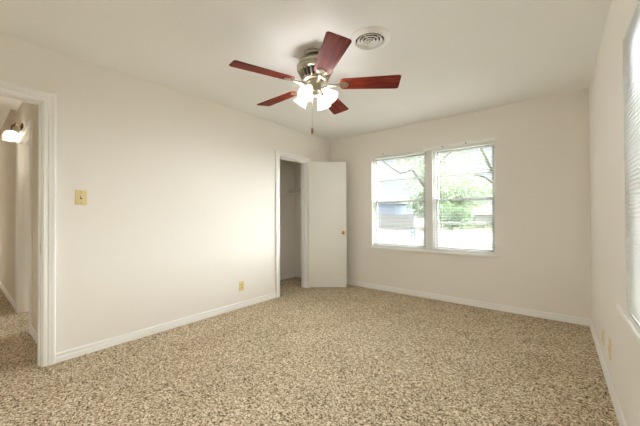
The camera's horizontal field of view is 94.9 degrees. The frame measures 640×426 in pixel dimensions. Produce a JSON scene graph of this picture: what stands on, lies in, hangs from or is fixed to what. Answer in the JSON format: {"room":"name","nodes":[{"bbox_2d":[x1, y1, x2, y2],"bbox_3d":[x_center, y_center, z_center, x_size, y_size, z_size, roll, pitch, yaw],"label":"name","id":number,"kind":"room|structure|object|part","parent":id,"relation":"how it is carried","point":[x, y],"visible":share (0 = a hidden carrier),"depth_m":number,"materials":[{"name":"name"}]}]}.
{"room":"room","nodes":[
{"label":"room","id":0,"kind":"room"},
{"bbox_2d":[0,107,10,128],"bbox_3d":[-5.483,-1.479,6.581,6.470,0.180,5.115,-1,-1,39],"label":"ceiling","id":1,"kind":"structure","parent":0,"point":[4,112],"depth_m":4.21,"materials":[{"name":"white paint"}]},
{"bbox_2d":[0,102,37,331],"bbox_3d":[-3.803,0.385,3.741,4.281,3.600,0.115,-1,-1,39],"label":"wall","id":2,"kind":"structure","parent":0,"point":[26,112],"depth_m":3.85,"materials":[{"name":"beige paint"}]},
{"bbox_2d":[2,123,22,141],"bbox_3d":[-3.394,-0.903,3.243,0.142,0.214,0.159,-1,-1,39],"label":"wall lamp","id":3,"kind":"object","parent":2,"relation":"attached to","point":[9,135],"visible":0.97,"depth_m":3.22,"materials":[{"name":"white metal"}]},
{"bbox_3d":[-3.399,-0.850,3.236,0.142,0.107,0.142,-1,-1,39],"label":"lamp shade","id":4,"kind":"part","parent":3,"relation":"part of","materials":[{"name":"white glass"}]},
{"bbox_2d":[0,282,36,343],"bbox_3d":[-3.841,1.147,3.685,4.280,0.074,0.013,-1,-1,39],"label":"baseboard","id":5,"kind":"structure","parent":2,"relation":"attached to","point":[33,333],"depth_m":3.72,"materials":[{"name":"white"}]},
{"bbox_2d":[15,120,32,332],"bbox_3d":[-3.192,0.133,3.251,1.024,2.092,0.155,-1,-1,39],"label":"door frame","id":6,"kind":"structure","parent":2,"relation":"attached to","point":[23,235],"depth_m":3.49,"materials":[{"name":"white wood"}]},
{"bbox_2d":[0,33,329,352],"bbox_3d":[-1.365,0.454,3.264,0.115,3.440,5.115,-1,-1,39],"label":"wall","id":7,"kind":"structure","parent":0,"point":[179,211],"depth_m":2.82,"materials":[{"name":"white paint"}]},
{"bbox_2d":[0,81,55,366],"bbox_3d":[-2.402,0.118,1.960,0.135,2.097,0.944,-1,-1,39],"label":"door frame","id":8,"kind":"structure","parent":7,"relation":"attached to","point":[46,101],"depth_m":2.25,"materials":[{"name":"white wood"}]},
{"bbox_2d":[75,190,86,204],"bbox_3d":[-1.964,-0.128,2.418,0.019,0.122,0.078,-1,-1,39],"label":"light switch","id":9,"kind":"object","parent":7,"relation":"attached to","point":[80,195],"visible":1,"depth_m":2.42,"materials":[{"name":"yellow plastic"}]},
{"bbox_2d":[55,292,275,362],"bbox_3d":[-1.329,1.136,3.200,0.013,0.074,4.835,-1,-1,39],"label":"baseboard","id":10,"kind":"structure","parent":7,"relation":"attached to","point":[96,346],"depth_m":2.82,"materials":[{"name":"white wood"}]},
{"bbox_2d":[239,281,243,290],"bbox_3d":[-0.973,0.907,3.649,0.009,0.116,0.072,-1,-1,39],"label":"wall outlet","id":11,"kind":"object","parent":7,"relation":"attached to","point":[241,284],"visible":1,"depth_m":3.64,"materials":[{"name":"yellow plastic"}]},
{"bbox_2d":[275,150,310,297],"bbox_3d":[-0.436,0.151,4.425,0.155,2.057,0.739,-1,-1,39],"label":"door frame","id":12,"kind":"structure","parent":7,"relation":"attached to","point":[304,161],"depth_m":4.61,"materials":[{"name":"white wood"}]},
{"bbox_2d":[309,162,346,286],"bbox_3d":[0.114,0.179,4.627,0.600,1.971,0.151,0,0,0],"label":"door","id":13,"kind":"structure","parent":7,"relation":"in","point":[327,180],"depth_m":4.61,"materials":[{"name":"white paint"}]},
{"bbox_2d":[280,159,294,275],"bbox_3d":[-1.116,-0.036,4.776,0.100,2.440,2.450,-1,-1,39],"label":"wall","id":14,"kind":"structure","parent":0,"point":[287,168],"depth_m":5.34,"materials":[{"name":"white paint"}]},
{"bbox_2d":[280,273,294,279],"bbox_3d":[-1.115,1.146,4.673,0.013,0.074,2.100,-1,-1,39],"label":"baseboard","id":15,"kind":"structure","parent":14,"relation":"attached to","point":[291,275],"depth_m":5.32,"materials":[{"name":"white"}]},
{"bbox_2d":[295,162,300,272],"bbox_3d":[-0.139,-0.035,5.402,0.641,2.440,0.250,-1,-1,39],"label":"wall","id":16,"kind":"structure","parent":0,"point":[297,165],"depth_m":5.46,"materials":[{"name":"white paint"}]},
{"bbox_2d":[287,188,300,193],"bbox_3d":[-0.282,-0.394,5.230,0.638,0.087,0.200,-1,-1,39],"label":"closet shelf","id":17,"kind":"object","parent":16,"relation":"attached to","point":[296,190],"visible":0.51,"depth_m":5.38,"materials":[{"name":"white paint"}]},
{"bbox_2d":[0,0,611,140],"bbox_3d":[-0.784,-1.362,2.807,5.582,0.180,5.115,-1,-1,39],"label":"ceiling","id":18,"kind":"structure","parent":0,"point":[451,57],"depth_m":2.24,"materials":[{"name":"white paint"}]},
{"bbox_2d":[229,31,400,133],"bbox_3d":[-0.072,-0.957,2.390,1.289,0.641,1.349,-1,-1,39],"label":"ceiling fan","id":19,"kind":"object","parent":18,"relation":"hanging from","point":[315,68],"visible":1,"depth_m":2.27,"materials":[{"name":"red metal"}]},
{"bbox_3d":[-0.409,-1.029,2.136,0.469,0.006,0.162,0,11,-31],"label":"blade","id":20,"kind":"part","parent":19,"relation":"part of","materials":[{"name":"brown wood"}]},
{"bbox_3d":[-0.367,-1.025,2.644,0.469,0.006,0.162,-1,11,41],"label":"blade","id":21,"kind":"part","parent":19,"relation":"part of","materials":[{"name":"brown wood"}]},
{"bbox_3d":[-0.190,-1.019,2.271,0.183,0.032,0.076,0,12,-31],"label":"blade arm","id":22,"kind":"part","parent":19,"relation":"part of","materials":[{"name":"silver metal"}]},
{"bbox_3d":[-0.163,-0.920,2.435,0.122,0.128,0.116,0,0,-8],"label":"lamp shade","id":23,"kind":"part","parent":19,"relation":"part of","materials":[{"name":"white glass"}]},
{"bbox_3d":[-0.113,-0.921,2.235,0.116,0.128,0.122,0,0,-8],"label":"lamp shade","id":24,"kind":"part","parent":19,"relation":"part of","materials":[{"name":"white glass"}]},
{"bbox_2d":[298,64,331,85],"bbox_3d":[-0.039,-1.088,2.362,0.272,0.078,0.271,-1,-1,39],"label":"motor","id":25,"kind":"object","parent":19,"relation":"attached to","point":[306,72],"depth_m":2.29,"materials":[{"name":"metal"}]},
{"bbox_3d":[0.000,-1.020,2.189,0.076,0.032,0.183,12,-3,-13],"label":"blade arm","id":26,"kind":"part","parent":19,"relation":"part of","materials":[{"name":"silver metal"}]},
{"bbox_3d":[0.036,-0.920,2.485,0.116,0.128,0.122,0,0,-8],"label":"lamp shade","id":27,"kind":"part","parent":19,"relation":"part of","materials":[{"name":"white glass"}]},
{"bbox_3d":[0.087,-0.922,2.286,0.122,0.128,0.116,0,0,-8],"label":"lamp shade","id":28,"kind":"part","parent":19,"relation":"part of","materials":[{"name":"white glass"}]},
{"bbox_3d":[0.061,-1.032,1.939,0.162,0.006,0.469,12,-3,-13],"label":"blade","id":29,"kind":"part","parent":19,"relation":"part of","materials":[{"name":"brown wood"}]},
{"bbox_3d":[0.137,-1.020,2.345,0.183,0.032,0.076,0,-12,5],"label":"blade arm","id":30,"kind":"part","parent":19,"relation":"part of","materials":[{"name":"silver metal"}]},
{"bbox_3d":[0.129,-1.026,2.761,0.162,0.006,0.469,-13,-5,22],"label":"blade","id":31,"kind":"part","parent":19,"relation":"part of","materials":[{"name":"brown wood"}]},
{"bbox_3d":[0.394,-1.030,2.326,0.469,0.006,0.162,0,-12,5],"label":"blade","id":32,"kind":"part","parent":19,"relation":"part of","materials":[{"name":"brown wood"}]},
{"bbox_2d":[349,26,390,51],"bbox_3d":[0.367,-1.269,2.168,0.304,0.022,0.304,-1,-1,39],"label":"ceiling vent","id":33,"kind":"object","parent":18,"relation":"in","point":[372,38],"visible":0.98,"depth_m":2.14,"materials":[{"name":"white metal"}]},
{"bbox_2d":[0,277,618,425],"bbox_3d":[-3.299,1.266,4.813,12.052,0.150,5.115,-1,-1,39],"label":"floor","id":34,"kind":"structure","parent":0,"point":[351,355],"depth_m":2.15,"materials":[{"name":"beige carpet"}]},
{"bbox_2d":[330,89,590,318],"bbox_3d":[1.587,-0.050,4.071,3.486,2.440,0.165,-1,-1,39],"label":"wall","id":35,"kind":"structure","parent":0,"point":[543,177],"depth_m":3.42,"materials":[{"name":"white paint"}]},
{"bbox_2d":[374,153,426,248],"bbox_3d":[1.198,-0.176,4.402,0.838,1.390,0.076,-1,-1,39],"label":"window","id":36,"kind":"structure","parent":35,"relation":"in","point":[376,202],"depth_m":4.41,"materials":[{"name":"white"}]},
{"bbox_2d":[372,151,426,249],"bbox_3d":[1.154,-0.178,4.348,0.832,1.382,0.047,-1,-1,39],"label":"mini blind","id":37,"kind":"object","parent":36,"relation":"attached to","point":[417,152],"visible":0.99,"depth_m":4.35,"materials":[{"name":"white plastic"}]},
{"bbox_3d":[0.926,-0.169,4.542,0.001,1.340,0.028,-1,-1,39],"label":"ladder cord","id":38,"kind":"part","parent":37,"relation":"part of","materials":[{"name":"white plastic"}]},
{"bbox_3d":[1.162,0.506,4.350,0.822,0.014,0.022,-1,-1,39],"label":"rail","id":39,"kind":"part","parent":37,"relation":"part of","materials":[{"name":"white plastic"}]},
{"bbox_3d":[1.209,-0.500,4.420,0.786,0.689,0.026,-1,-1,39],"label":"sash","id":40,"kind":"part","parent":36,"relation":"part of","materials":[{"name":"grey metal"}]},
{"bbox_3d":[1.192,0.150,4.392,0.786,0.677,0.026,-1,-1,39],"label":"sash","id":41,"kind":"part","parent":36,"relation":"part of","materials":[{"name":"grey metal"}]},
{"bbox_2d":[368,246,499,257],"bbox_3d":[1.472,0.528,4.077,1.763,0.032,0.115,-1,-1,39],"label":"window sill","id":42,"kind":"structure","parent":35,"relation":"attached to","point":[373,247],"depth_m":3.94,"materials":[{"name":"white"}]},
{"bbox_2d":[423,137,496,252],"bbox_3d":[1.827,-0.195,3.853,0.872,1.416,0.196,-1,-1,39],"label":"window","id":43,"kind":"structure","parent":35,"relation":"in","point":[493,145],"depth_m":4.01,"materials":[{"name":"white"}]},
{"bbox_2d":[433,141,495,254],"bbox_3d":[1.843,-0.185,3.794,0.744,1.382,0.047,-1,-1,39],"label":"mini blind","id":44,"kind":"object","parent":43,"relation":"attached to","point":[442,169],"visible":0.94,"depth_m":3.78,"materials":[{"name":"white plastic"}]},
{"bbox_3d":[1.851,0.499,3.796,0.734,0.014,0.022,-1,-1,39],"label":"rail","id":45,"kind":"part","parent":44,"relation":"part of","materials":[{"name":"white plastic"}]},
{"bbox_3d":[1.899,-0.507,3.867,0.698,0.689,0.026,-1,-1,39],"label":"sash","id":46,"kind":"part","parent":43,"relation":"part of","materials":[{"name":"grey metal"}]},
{"bbox_3d":[1.882,0.144,3.839,0.698,0.677,0.026,-1,-1,39],"label":"sash","id":47,"kind":"part","parent":43,"relation":"part of","materials":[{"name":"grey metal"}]},
{"bbox_2d":[347,280,589,325],"bbox_3d":[1.477,1.133,4.039,3.313,0.074,0.013,-1,-1,39],"label":"baseboard","id":48,"kind":"structure","parent":35,"relation":"attached to","point":[517,310],"depth_m":3.61,"materials":[{"name":"white"}]},
{"bbox_2d":[589,0,639,425],"bbox_3d":[1.282,-0.071,1.036,0.160,2.440,4.950,-1,-1,39],"label":"wall","id":49,"kind":"structure","parent":0,"point":[608,168],"depth_m":1.77,"materials":[{"name":"white paint"}]},
{"bbox_2d":[602,327,603,344],"bbox_3d":[2.121,0.923,2.204,0.009,0.116,0.072,-1,-1,39],"label":"wall outlet","id":50,"kind":"object","parent":49,"relation":"attached to","point":[602,327],"visible":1,"depth_m":2.19,"materials":[{"name":"beige plastic"}]},
{"bbox_2d":[589,319,626,425],"bbox_3d":[1.250,1.113,1.121,0.013,0.074,4.822,-1,-1,39],"label":"baseboard","id":51,"kind":"structure","parent":49,"relation":"attached to","point":[621,421],"depth_m":1.91,"materials":[{"name":"white wood"}]},
{"bbox_2d":[608,337,610,359],"bbox_3d":[1.905,0.891,1.935,0.008,0.124,0.072,-1,-1,39],"label":"cable plate","id":52,"kind":"object","parent":49,"relation":"attached to","point":[609,340],"visible":1,"depth_m":1.91,"materials":[{"name":"beige plastic"}]},
{"bbox_2d":[616,304,639,343],"bbox_3d":[1.089,0.505,0.871,0.093,0.032,1.825,-1,-1,39],"label":"window sill","id":53,"kind":"structure","parent":49,"relation":"attached to","point":[631,324],"depth_m":1.34,"materials":[{"name":"white wood"}]},
{"bbox_2d":[623,0,639,327],"bbox_3d":[1.304,-0.197,1.177,0.043,1.372,0.756,-1,-1,39],"label":"mini blind","id":54,"kind":"object","parent":49,"relation":"attached to","point":[631,36],"visible":1,"depth_m":1.36,"materials":[{"name":"white plastic"}]},
{"bbox_3d":[1.469,-0.189,1.380,0.028,1.330,0.001,-1,-1,39],"label":"ladder cord","id":55,"kind":"part","parent":54,"relation":"part of","materials":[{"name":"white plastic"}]},
{"bbox_3d":[1.308,0.482,1.171,0.022,0.014,0.746,-1,-1,39],"label":"rail","id":56,"kind":"part","parent":54,"relation":"part of","materials":[{"name":"white plastic"}]},
{"label":"outside","id":57,"kind":"structure","parent":0,"visible":0},
{"bbox_2d":[378,220,491,248],"bbox_3d":[40.544,2.912,66.438,200.000,0.200,145.600,-1,-1,39],"label":"ground","id":58,"kind":"structure","parent":57,"point":[417,225],"depth_m":29.31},
{"bbox_2d":[378,195,412,221],"bbox_3d":[9.796,-0.306,64.596,19.200,6.400,9.800,-1,-1,39],"label":"house","id":59,"kind":"structure","parent":58,"relation":"on","point":[392,208],"depth_m":57.23,"materials":[{"name":"blue"}]},
{"bbox_2d":[378,214,413,228],"bbox_3d":[9.224,1.502,54.184,16.520,2.573,0.060,-1,-1,39],"label":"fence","id":60,"kind":"object","parent":58,"relation":"on","point":[388,221],"visible":0.36,"depth_m":50.79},
{"bbox_2d":[411,228,414,241],"bbox_3d":[7.965,1.927,25.153,0.400,1.360,0.086,-1,-1,39],"label":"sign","id":61,"kind":"object","parent":58,"relation":"on","point":[412,231],"visible":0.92,"depth_m":25.14,"materials":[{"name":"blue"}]},
{"bbox_2d":[383,151,460,199],"bbox_3d":[5.834,-0.840,17.722,5.357,6.804,2.067,-1,-1,39],"label":"tree","id":62,"kind":"object","parent":58,"relation":"on","point":[443,157],"visible":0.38,"depth_m":17.68,"materials":[{"name":"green plant"}]},
{"bbox_2d":[406,163,456,218],"bbox_3d":[20.829,-3.668,55.351,9.216,12.971,5.698,0,0,24],"label":"tree","id":63,"kind":"object","parent":58,"relation":"on","point":[443,194],"visible":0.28,"depth_m":55.00,"materials":[{"name":"green plant"}]},
{"bbox_2d":[439,201,473,229],"bbox_3d":[21.331,0.409,47.049,6.069,4.879,3.759,-1,-1,39],"label":"bush","id":64,"kind":"object","parent":58,"relation":"on","point":[454,217],"visible":0.81,"depth_m":46.28,"materials":[{"name":"green plant"}]},
{"bbox_2d":[439,158,491,226],"bbox_3d":[27.205,-4.115,57.641,12.887,13.808,6.302,-1,-1,39],"label":"tree","id":65,"kind":"object","parent":58,"relation":"on","point":[469,203],"visible":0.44,"depth_m":56.13,"materials":[{"name":"green plant"}]},
{"bbox_2d":[439,148,491,198],"bbox_3d":[10.446,-0.966,19.418,5.054,7.079,2.360,-1,-1,39],"label":"tree","id":66,"kind":"object","parent":58,"relation":"on","point":[482,150],"visible":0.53,"depth_m":19.73,"materials":[{"name":"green plant"}]},
{"bbox_2d":[463,204,491,225],"bbox_3d":[47.123,0.279,64.759,26.800,5.000,11.200,-1,-1,39],"label":"house","id":67,"kind":"structure","parent":58,"relation":"on","point":[479,215],"depth_m":67.24,"materials":[{"name":"white"}]},
{"bbox_2d":[468,222,489,227],"bbox_3d":[29.742,2.199,55.634,4.344,1.508,2.153,-1,-1,39],"label":"bush","id":68,"kind":"object","parent":58,"relation":"on","point":[474,225],"visible":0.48,"depth_m":55.15,"materials":[{"name":"green plant"}]},
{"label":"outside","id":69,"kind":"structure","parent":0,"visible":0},
{"bbox_2d":[378,229,491,244],"bbox_3d":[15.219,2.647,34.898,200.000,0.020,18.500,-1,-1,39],"label":"road","id":70,"kind":"structure","parent":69,"point":[384,233],"depth_m":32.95,"materials":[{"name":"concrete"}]},
{"bbox_2d":[379,228,491,240],"bbox_3d":[12.230,2.118,28.387,21.367,1.000,0.067,-1,-1,39],"label":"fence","id":71,"kind":"object","parent":70,"relation":"on","point":[384,228],"visible":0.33,"depth_m":28.51,"materials":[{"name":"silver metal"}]},
{"bbox_3d":[12.229,1.658,28.390,21.300,0.049,0.049,-1,-1,39],"label":"rail","id":72,"kind":"part","parent":71,"relation":"part of","materials":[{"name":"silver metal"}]}
]}

